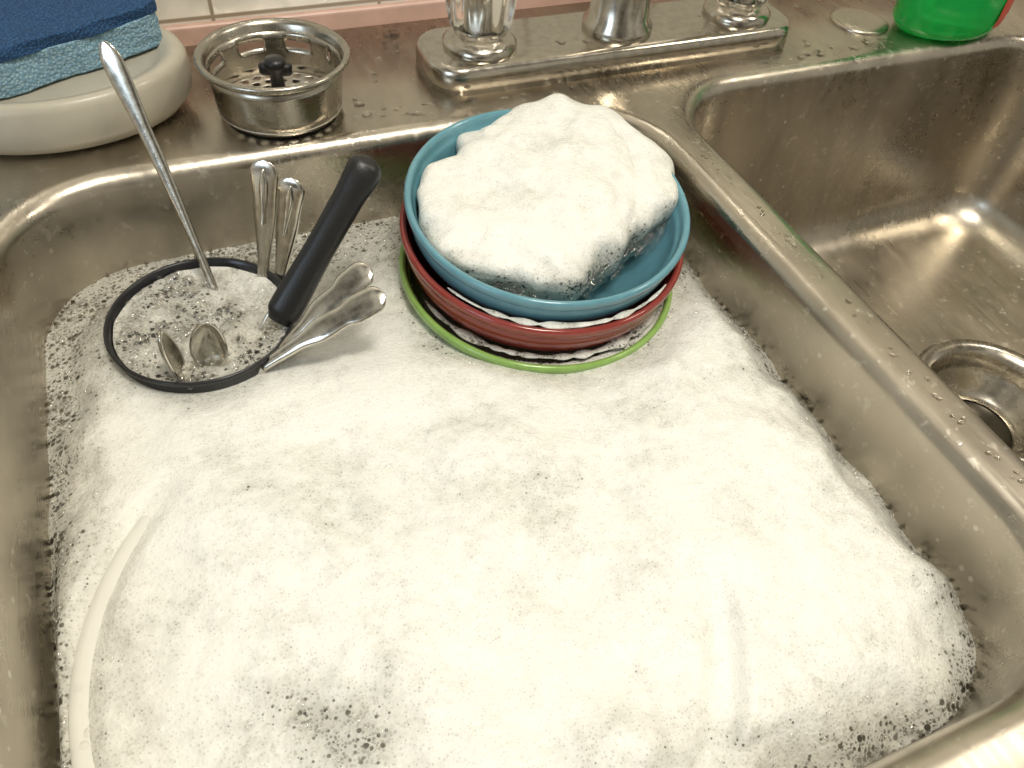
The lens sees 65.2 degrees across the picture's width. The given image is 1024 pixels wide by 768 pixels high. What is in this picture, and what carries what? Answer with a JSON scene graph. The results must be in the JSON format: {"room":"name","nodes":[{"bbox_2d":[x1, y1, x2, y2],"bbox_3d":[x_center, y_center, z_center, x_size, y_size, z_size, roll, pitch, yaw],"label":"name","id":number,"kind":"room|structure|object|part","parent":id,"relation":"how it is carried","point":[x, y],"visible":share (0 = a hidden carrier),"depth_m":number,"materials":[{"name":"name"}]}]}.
{"room":"kitchen","nodes":[
{"label":"kitchen","id":0,"kind":"room"},
{"bbox_2d":[154,0,411,25],"bbox_3d":[-0.032,-0.526,0.341,3.600,2.500,0.064,-15,52,-17],"label":"wall","id":1,"kind":"structure","parent":0,"point":[169,12],"depth_m":0.53,"materials":[{"name":"tile"}]},
{"bbox_2d":[161,0,590,45],"bbox_3d":[-0.043,-0.272,0.579,3.600,0.016,0.006,-15,52,-17],"label":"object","id":2,"kind":"structure","parent":1,"relation":"attached to","point":[190,34],"depth_m":0.56,"materials":[{"name":"pink tile"}]},
{"bbox_3d":[0.403,1.289,0.470,3.600,0.030,2.820,-15,52,-17],"label":"floor","id":3,"kind":"structure","parent":0,"visible":0},
{"bbox_3d":[0.045,0.253,0.733,3.500,0.896,0.636,-15,52,-17],"label":"countertop","id":4,"kind":"structure","parent":3,"relation":"on","visible":0},
{"bbox_2d":[0,0,1023,767],"bbox_3d":[0.136,-0.010,0.506,0.868,0.207,0.590,-15,52,-17],"label":"sink","id":5,"kind":"object","parent":4,"relation":"in","point":[855,201],"visible":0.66,"depth_m":0.46,"materials":[{"name":"silver metal"}]},
{"bbox_2d":[0,26,191,154],"bbox_3d":[-0.259,-0.170,0.452,0.148,0.031,0.109,-15,52,-17],"label":"soap dish","id":6,"kind":"object","parent":5,"relation":"on","point":[84,110],"visible":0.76,"depth_m":0.43,"materials":[{"name":"beige ceramic"}]},
{"bbox_2d":[0,0,161,98],"bbox_3d":[-0.260,-0.192,0.439,0.059,0.027,0.122,37,55,25],"label":"sponge","id":7,"kind":"object","parent":6,"relation":"on","point":[43,42],"visible":0.98,"depth_m":0.43,"materials":[{"name":"blue plastic"}]},
{"bbox_2d":[103,257,293,392],"bbox_3d":[-0.162,-0.002,0.445,0.093,0.099,0.093,-19,53,-21],"label":"cup","id":8,"kind":"object","parent":5,"relation":"in","point":[178,298],"visible":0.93,"depth_m":0.41,"materials":[{"name":"black ceramic"}]},
{"bbox_2d":[99,41,218,290],"bbox_3d":[-0.170,-0.073,0.414,0.027,0.169,0.104,-35,60,-30],"label":"teaspoon","id":9,"kind":"object","parent":8,"relation":"in","point":[113,63],"visible":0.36,"depth_m":0.40,"materials":[{"name":"metal"}]},
{"bbox_2d":[157,329,189,379],"bbox_3d":[-0.162,-0.004,0.391,0.010,0.066,0.018,14,49,7],"label":"spoon","id":10,"kind":"object","parent":8,"relation":"in","point":[170,353],"visible":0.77,"depth_m":0.38,"materials":[{"name":"metal"}]},
{"bbox_2d":[189,322,227,372],"bbox_3d":[-0.147,-0.008,0.396,0.019,0.066,0.006,-3,49,-8],"label":"spoon","id":11,"kind":"object","parent":8,"relation":"in","point":[207,342],"visible":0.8,"depth_m":0.39,"materials":[{"name":"metal"}]},
{"bbox_2d":[250,160,277,277],"bbox_3d":[-0.137,-0.059,0.434,0.020,0.116,0.046,10,49,4],"label":"fork","id":12,"kind":"object","parent":8,"relation":"in","point":[263,174],"visible":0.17,"depth_m":0.42,"materials":[{"name":"metal"}]},
{"bbox_2d":[274,177,304,278],"bbox_3d":[-0.127,-0.054,0.434,0.018,0.111,0.049,31,53,21],"label":"fork","id":13,"kind":"object","parent":8,"relation":"in","point":[290,192],"visible":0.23,"depth_m":0.42,"materials":[{"name":"metal"}]},
{"bbox_2d":[258,154,380,339],"bbox_3d":[-0.105,-0.056,0.408,0.018,0.100,0.102,36,55,24],"label":"kitchen knife","id":14,"kind":"object","parent":8,"relation":"in","point":[361,174],"visible":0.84,"depth_m":0.40,"materials":[{"name":"black plastic"}]},
{"bbox_3d":[-0.130,-0.018,0.415,0.011,0.036,0.036,37,55,25],"label":"blade","id":15,"kind":"part","parent":14,"relation":"part of","materials":[{"name":"metal"}]},
{"bbox_2d":[258,286,385,374],"bbox_3d":[-0.108,-0.009,0.401,0.094,0.077,0.014,-12,51,-15],"label":"fork","id":16,"kind":"object","parent":8,"relation":"in","point":[368,302],"visible":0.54,"depth_m":0.39,"materials":[{"name":"metal"}]},
{"bbox_2d":[275,262,372,365],"bbox_3d":[-0.107,-0.016,0.405,0.082,0.083,0.014,-22,54,-22],"label":"fork","id":17,"kind":"object","parent":8,"relation":"in","point":[358,276],"visible":0.56,"depth_m":0.39,"materials":[{"name":"metal"}]},
{"bbox_2d":[193,18,349,137],"bbox_3d":[-0.137,-0.177,0.467,0.086,0.036,0.086,-15,52,-17],"label":"basket","id":18,"kind":"object","parent":5,"relation":"on","point":[276,106],"visible":1,"depth_m":0.46,"materials":[{"name":"metal"}]},
{"bbox_3d":[-0.137,-0.177,0.467,0.017,0.028,0.017,-15,52,-17],"label":"post","id":19,"kind":"part","parent":18,"relation":"part of","materials":[{"name":"black plastic"}]},
{"bbox_2d":[68,515,706,767],"bbox_3d":[-0.040,0.097,0.322,0.252,0.014,0.252,-15,52,-17],"label":"dinner plate","id":20,"kind":"object","parent":5,"relation":"in","point":[80,754],"visible":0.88,"depth_m":0.30,"materials":[{"name":"white ceramic"}]},
{"bbox_2d":[45,93,975,767],"bbox_3d":[-0.024,0.020,0.373,0.362,0.104,0.383,-15,52,-17],"label":"soap suds","id":21,"kind":"object","parent":5,"relation":"in","point":[655,556],"visible":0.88,"depth_m":0.34,"materials":[{"name":"liquid"}]},
{"bbox_2d":[399,244,671,373],"bbox_3d":[0.013,-0.052,0.477,0.157,0.060,0.158,33,54,22],"label":"bowl","id":22,"kind":"object","parent":5,"relation":"in","point":[407,276],"visible":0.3,"depth_m":0.42,"materials":[{"name":"green ceramic"}]},
{"bbox_2d":[399,198,683,351],"bbox_3d":[0.016,-0.073,0.464,0.159,0.063,0.159,21,50,13],"label":"bowl","id":23,"kind":"object","parent":22,"relation":"on","point":[471,317],"visible":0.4,"depth_m":0.41,"materials":[{"name":"red ceramic"}]},
{"bbox_2d":[404,109,689,322],"bbox_3d":[0.019,-0.087,0.455,0.157,0.065,0.157,20,50,13],"label":"bowl","id":24,"kind":"object","parent":23,"relation":"on","point":[641,275],"visible":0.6,"depth_m":0.43,"materials":[{"name":"blue ceramic"}]},
{"bbox_2d":[416,0,789,95],"bbox_3d":[0.099,-0.255,0.457,0.280,0.186,0.177,-15,52,-17],"label":"kitchen faucet","id":25,"kind":"object","parent":5,"relation":"on","point":[483,49],"visible":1,"depth_m":0.53,"materials":[{"name":"silver metal"}]},
{"bbox_3d":[-0.018,-0.247,0.488,0.054,0.062,0.055,-15,52,-17],"label":"handle knob","id":26,"kind":"part","parent":25,"relation":"part of","materials":[{"name":"clear plastic"}]},
{"bbox_3d":[0.165,-0.295,0.547,0.054,0.062,0.055,-15,52,-17],"label":"handle knob","id":27,"kind":"part","parent":25,"relation":"part of","materials":[{"name":"clear plastic"}]},
{"bbox_2d":[830,7,888,34],"bbox_3d":[0.270,-0.282,0.620,0.045,0.003,0.045,-15,52,-17],"label":"cover","id":28,"kind":"object","parent":5,"relation":"on","point":[855,20],"visible":1,"depth_m":0.62,"materials":[{"name":"silver metal"}]},
{"bbox_2d":[893,0,1013,40],"bbox_3d":[0.345,-0.359,0.536,0.097,0.239,0.064,-15,52,-17],"label":"dish soap bottle","id":29,"kind":"object","parent":5,"relation":"on","point":[942,20],"visible":1,"depth_m":0.59,"materials":[{"name":"green plastic"}]}
]}

